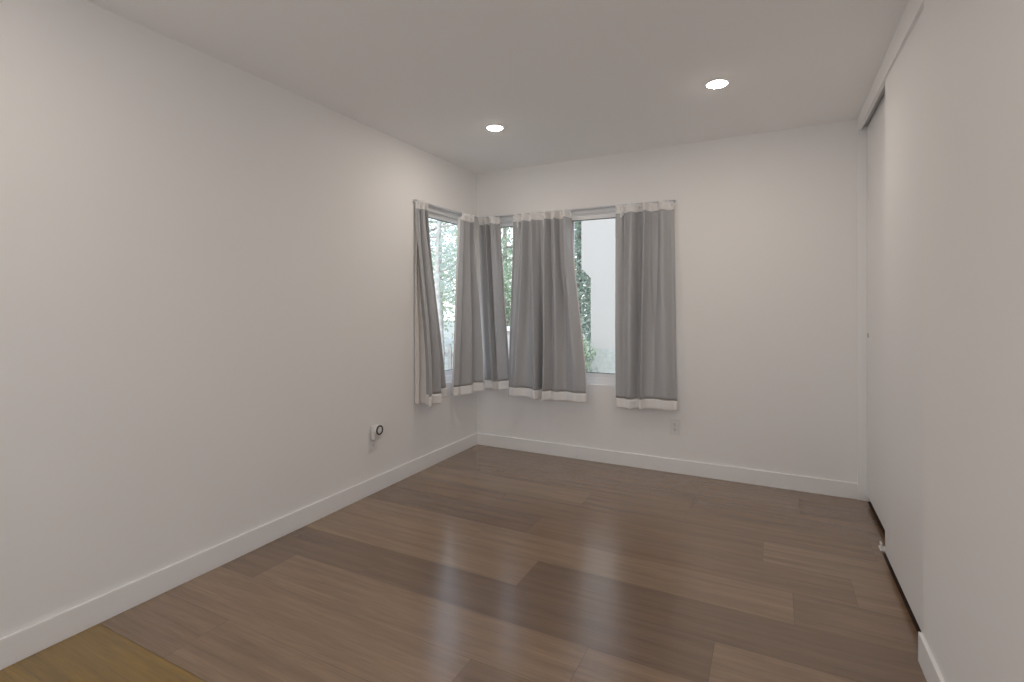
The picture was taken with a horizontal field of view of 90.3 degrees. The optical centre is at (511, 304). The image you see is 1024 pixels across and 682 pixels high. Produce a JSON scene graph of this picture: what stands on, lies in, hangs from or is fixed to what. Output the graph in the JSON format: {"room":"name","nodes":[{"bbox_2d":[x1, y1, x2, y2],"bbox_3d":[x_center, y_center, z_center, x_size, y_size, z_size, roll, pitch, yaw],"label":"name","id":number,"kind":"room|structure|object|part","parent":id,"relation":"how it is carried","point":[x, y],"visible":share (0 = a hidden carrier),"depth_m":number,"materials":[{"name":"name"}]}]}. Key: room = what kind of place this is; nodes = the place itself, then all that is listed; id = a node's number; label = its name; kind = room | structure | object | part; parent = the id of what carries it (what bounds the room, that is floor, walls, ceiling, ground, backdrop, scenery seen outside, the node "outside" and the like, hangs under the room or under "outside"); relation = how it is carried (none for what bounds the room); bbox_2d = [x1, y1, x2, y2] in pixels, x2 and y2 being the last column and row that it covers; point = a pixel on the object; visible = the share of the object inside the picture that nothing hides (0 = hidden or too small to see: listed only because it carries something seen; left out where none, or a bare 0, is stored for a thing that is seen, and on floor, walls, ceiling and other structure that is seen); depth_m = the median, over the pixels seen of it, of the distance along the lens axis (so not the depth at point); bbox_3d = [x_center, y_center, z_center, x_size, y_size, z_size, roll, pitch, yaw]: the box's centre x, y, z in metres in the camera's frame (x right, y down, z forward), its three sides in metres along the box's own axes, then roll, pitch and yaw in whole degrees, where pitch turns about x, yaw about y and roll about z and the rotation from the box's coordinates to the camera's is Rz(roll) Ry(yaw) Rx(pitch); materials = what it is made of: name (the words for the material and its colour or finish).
{"room":"empty bedroom","nodes":[
{"label":"empty bedroom","id":0,"kind":"room"},
{"bbox_2d":[0,0,476,638],"bbox_3d":[-1.506,0.036,2.426,0.140,2.640,5.230,0,0,27],"label":"wall","id":1,"kind":"structure","parent":0,"point":[207,264],"depth_m":2.28,"materials":[{"name":"white paint"}]},
{"bbox_2d":[0,433,476,669],"bbox_3d":[-1.438,1.204,2.391,0.013,0.104,4.950,0,0,27],"label":"baseboard","id":2,"kind":"structure","parent":1,"relation":"attached to","point":[17,646],"depth_m":2.31,"materials":[{"name":"white paint"}]},
{"bbox_2d":[369,433,376,451],"bbox_3d":[-0.927,0.911,3.396,0.009,0.120,0.076,0,0,27],"label":"wall outlet","id":3,"kind":"object","parent":1,"relation":"attached to","point":[372,443],"visible":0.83,"depth_m":3.38,"materials":[{"name":"white plastic"}]},
{"bbox_2d":[371,424,382,439],"bbox_3d":[-0.900,0.845,3.382,0.064,0.098,0.065,0,0,27],"label":"plug","id":4,"kind":"object","parent":3,"relation":"attached to","point":[376,430],"visible":1,"depth_m":3.36,"materials":[{"name":"white plastic"}]},
{"bbox_2d":[428,206,460,381],"bbox_3d":[-0.597,-0.069,4.207,0.070,1.420,0.780,0,0,27],"label":"window","id":5,"kind":"structure","parent":1,"relation":"in","point":[433,213],"depth_m":4.24,"materials":[{"name":"white plastic"}]},
{"bbox_2d":[412,199,477,218],"bbox_3d":[-0.522,-0.777,4.159,0.036,0.022,0.883,0,0,27],"label":"curtain rod","id":6,"kind":"object","parent":1,"relation":"attached to","point":[413,200],"visible":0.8,"depth_m":4.07,"materials":[{"name":"white paint"}]},
{"bbox_2d":[415,200,446,406],"bbox_3d":[-0.583,-0.017,3.887,0.153,1.527,0.334,0,0,27],"label":"curtain","id":7,"kind":"object","parent":6,"relation":"hanging from","point":[430,381],"visible":1,"depth_m":3.80,"materials":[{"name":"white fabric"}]},
{"bbox_2d":[451,213,483,395],"bbox_3d":[-0.372,-0.015,4.287,0.157,1.531,0.374,0,0,27],"label":"curtain","id":8,"kind":"object","parent":6,"relation":"hanging from","point":[467,374],"visible":1,"depth_m":4.29,"materials":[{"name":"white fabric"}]},
{"bbox_2d":[0,444,926,681],"bbox_3d":[0.063,1.306,1.624,3.665,0.100,5.230,0,0,27],"label":"floor","id":9,"kind":"structure","parent":0,"point":[482,563],"depth_m":2.20,"materials":[{"name":"brown wood"}]},
{"bbox_2d":[878,541,884,551],"bbox_3d":[1.914,1.239,2.613,0.048,0.034,0.055,0,0,27],"label":"guide","id":10,"kind":"object","parent":9,"relation":"on","point":[882,548],"visible":0.5,"depth_m":2.61,"materials":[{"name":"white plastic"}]},
{"bbox_2d":[86,0,908,173],"bbox_3d":[0.126,-1.333,1.592,3.805,0.301,5.230,0,0,27],"label":"ceiling","id":11,"kind":"structure","parent":0,"point":[564,80],"depth_m":2.49,"materials":[{"name":"white paint"}]},
{"bbox_2d":[486,125,503,131],"bbox_3d":[-0.115,-1.185,3.422,0.122,0.008,0.122,0,0,27],"label":"recessed light","id":12,"kind":"object","parent":11,"relation":"in","point":[495,128],"visible":1,"depth_m":3.41,"materials":[{"name":"white paint"}]},
{"bbox_2d":[705,79,728,88],"bbox_3d":[1.113,-1.196,2.764,0.122,0.008,0.122,0,0,27],"label":"recessed light","id":13,"kind":"object","parent":11,"relation":"in","point":[718,83],"visible":1,"depth_m":2.75,"materials":[{"name":"white paint"}]},
{"bbox_2d":[443,320,590,369],"bbox_3d":[5.686,1.556,11.132,60.000,0.200,55.000,0,0,27],"label":"ground","id":14,"kind":"structure","parent":0,"point":[449,340],"depth_m":22.12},
{"bbox_2d":[434,280,450,322],"bbox_3d":[-1.536,0.413,9.363,1.131,2.090,1.031,0,0,-33],"label":"shrub","id":15,"kind":"object","parent":14,"relation":"on","point":[443,299],"visible":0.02,"depth_m":9.34,"materials":[{"name":"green plant"}]},
{"bbox_2d":[442,343,452,369],"bbox_3d":[-2.031,1.026,8.454,2.790,0.860,0.060,0,0,27],"label":"picket fence","id":16,"kind":"object","parent":14,"relation":"on","point":[449,354],"visible":0.03,"depth_m":7.89,"materials":[{"name":"white wood"}]},
{"bbox_2d":[429,220,510,344],"bbox_3d":[-1.099,-0.829,8.535,2.266,4.575,2.148,0,0,27],"label":"tree","id":17,"kind":"object","parent":14,"relation":"on","point":[437,245],"visible":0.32,"depth_m":8.52,"materials":[{"name":"green plant"}]},
{"bbox_2d":[429,219,510,365],"bbox_3d":[-2.051,-1.507,11.065,5.067,5.930,5.031,0,0,-26],"label":"tree","id":18,"kind":"object","parent":14,"relation":"on","point":[431,221],"visible":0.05,"depth_m":10.98,"materials":[{"name":"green plant"}]},
{"bbox_2d":[429,219,511,329],"bbox_3d":[-2.280,-2.267,17.936,6.763,7.453,5.946,0,0,5],"label":"tree","id":19,"kind":"object","parent":14,"relation":"on","point":[432,245],"visible":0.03,"depth_m":17.45,"materials":[{"name":"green plant"}]},
{"bbox_2d":[435,224,580,325],"bbox_3d":[0.043,-0.593,9.471,2.909,4.100,2.906,0,0,27],"label":"tree","id":20,"kind":"object","parent":14,"relation":"on","point":[507,265],"visible":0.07,"depth_m":9.02,"materials":[{"name":"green plant"}]},
{"bbox_2d":[507,326,509,348],"bbox_3d":[-0.212,0.886,7.509,1.350,1.140,0.260,0,0,27],"label":"wall","id":21,"kind":"structure","parent":14,"relation":"on","point":[508,327],"depth_m":7.32,"materials":[{"name":"white paint"}]},
{"bbox_2d":[575,221,590,371],"bbox_3d":[1.278,-1.385,9.792,0.891,5.684,0.905,0,0,27],"label":"evergreen","id":22,"kind":"object","parent":14,"relation":"on","point":[581,276],"visible":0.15,"depth_m":9.53,"materials":[{"name":"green plant"}]},
{"bbox_2d":[582,334,596,371],"bbox_3d":[1.175,0.951,8.118,0.389,1.014,0.446,0,0,27],"label":"shrub","id":23,"kind":"object","parent":14,"relation":"on","point":[586,352],"visible":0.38,"depth_m":8.03,"materials":[{"name":"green plant"}]},
{"bbox_2d":[581,218,614,372],"bbox_3d":[5.645,-1.744,8.907,7.650,6.400,5.600,0,0,27],"label":"neighboring house","id":24,"kind":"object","parent":14,"relation":"on","point":[597,236],"visible":0.16,"depth_m":8.24,"materials":[{"name":"grey paint"}]},
{"bbox_2d":[477,119,857,482],"bbox_3d":[1.346,0.036,3.827,3.665,2.640,0.140,0,0,27],"label":"wall","id":25,"kind":"structure","parent":0,"point":[766,222],"depth_m":3.62,"materials":[{"name":"white paint"}]},
{"bbox_2d":[499,207,615,384],"bbox_3d":[0.519,-0.069,4.249,1.638,1.420,0.070,0,0,27],"label":"window","id":26,"kind":"structure","parent":25,"relation":"in","point":[603,213],"depth_m":4.14,"materials":[{"name":"white plastic"}]},
{"bbox_3d":[0.177,-0.073,4.441,0.771,1.328,0.026,0,0,27],"label":"sash","id":27,"kind":"part","parent":26,"relation":"part of","materials":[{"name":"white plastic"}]},
{"bbox_3d":[0.840,-0.073,4.072,0.821,1.328,0.026,0,0,27],"label":"sash","id":28,"kind":"part","parent":26,"relation":"part of","materials":[{"name":"white plastic"}]},
{"bbox_2d":[479,200,675,217],"bbox_3d":[0.465,-0.777,4.178,1.693,0.022,0.036,0,0,27],"label":"curtain rod","id":29,"kind":"object","parent":25,"relation":"attached to","point":[665,200],"visible":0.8,"depth_m":4.08,"materials":[{"name":"white paint"}]},
{"bbox_2d":[478,216,508,389],"bbox_3d":[-0.164,-0.020,4.447,0.330,1.521,0.099,0,0,27],"label":"curtain","id":30,"kind":"object","parent":29,"relation":"hanging from","point":[495,338],"visible":1,"depth_m":4.45,"materials":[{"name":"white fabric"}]},
{"bbox_2d":[508,209,586,402],"bbox_3d":[0.287,0.000,4.201,0.704,1.562,0.127,0,0,27],"label":"curtain","id":31,"kind":"object","parent":29,"relation":"hanging from","point":[547,356],"visible":1,"depth_m":4.20,"materials":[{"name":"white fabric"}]},
{"bbox_2d":[615,201,677,410],"bbox_3d":[1.008,0.009,3.851,0.475,1.574,0.094,0,0,27],"label":"curtain","id":32,"kind":"object","parent":29,"relation":"hanging from","point":[646,376],"visible":1,"depth_m":3.85,"materials":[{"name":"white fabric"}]},
{"bbox_2d":[477,433,857,499],"bbox_3d":[0.961,1.204,3.937,2.854,0.104,0.013,0,0,27],"label":"baseboard","id":33,"kind":"structure","parent":25,"relation":"attached to","point":[829,487],"depth_m":3.77,"materials":[{"name":"white paint"}]},
{"bbox_2d":[670,418,679,434],"bbox_3d":[1.219,0.911,3.808,0.076,0.120,0.009,0,0,27],"label":"wall outlet","id":34,"kind":"object","parent":25,"relation":"attached to","point":[674,423],"visible":1,"depth_m":3.81,"materials":[{"name":"white plastic"}]},
{"bbox_2d":[857,120,869,501],"bbox_3d":[2.268,0.029,3.268,0.083,2.455,0.016,0,0,27],"label":"trim","id":35,"kind":"structure","parent":25,"relation":"attached to","point":[861,134],"depth_m":3.27,"materials":[{"name":"white paint"}]},
{"bbox_2d":[923,0,1023,681],"bbox_3d":[0.752,0.036,0.313,0.110,2.640,3.242,0,0,27],"label":"wall","id":36,"kind":"structure","parent":0,"point":[973,50],"depth_m":1.34,"materials":[{"name":"white paint"}]},
{"bbox_2d":[863,86,884,126],"bbox_3d":[1.894,-1.174,2.500,0.066,0.060,1.692,0,0,27],"label":"trim","id":37,"kind":"structure","parent":36,"relation":"attached to","point":[882,93],"depth_m":2.95,"materials":[{"name":"silver metal"}]},
{"bbox_2d":[867,94,884,529],"bbox_3d":[2.067,0.037,2.825,0.037,2.354,0.952,0,0,27],"label":"door","id":38,"kind":"structure","parent":36,"relation":"in","point":[876,126],"depth_m":2.99,"materials":[{"name":"white paint"}]},
{"bbox_2d":[858,0,922,129],"bbox_3d":[1.846,-1.147,2.525,0.018,0.127,1.692,0,0,28],"label":"trim","id":39,"kind":"structure","parent":36,"relation":"attached to","point":[913,9],"depth_m":2.30,"materials":[{"name":"white paint"}]},
{"bbox_2d":[885,10,922,632],"bbox_3d":[1.662,0.037,2.130,0.035,2.354,0.814,0,0,27],"label":"door","id":40,"kind":"structure","parent":36,"relation":"in","point":[904,81],"depth_m":2.15,"materials":[{"name":"white paint"}]},
{"bbox_2d":[918,632,944,681],"bbox_3d":[0.700,1.204,0.347,0.013,0.104,3.254,0,0,27],"label":"baseboard","id":41,"kind":"structure","parent":36,"relation":"attached to","point":[927,662],"depth_m":1.70,"materials":[{"name":"white paint"}]}
]}

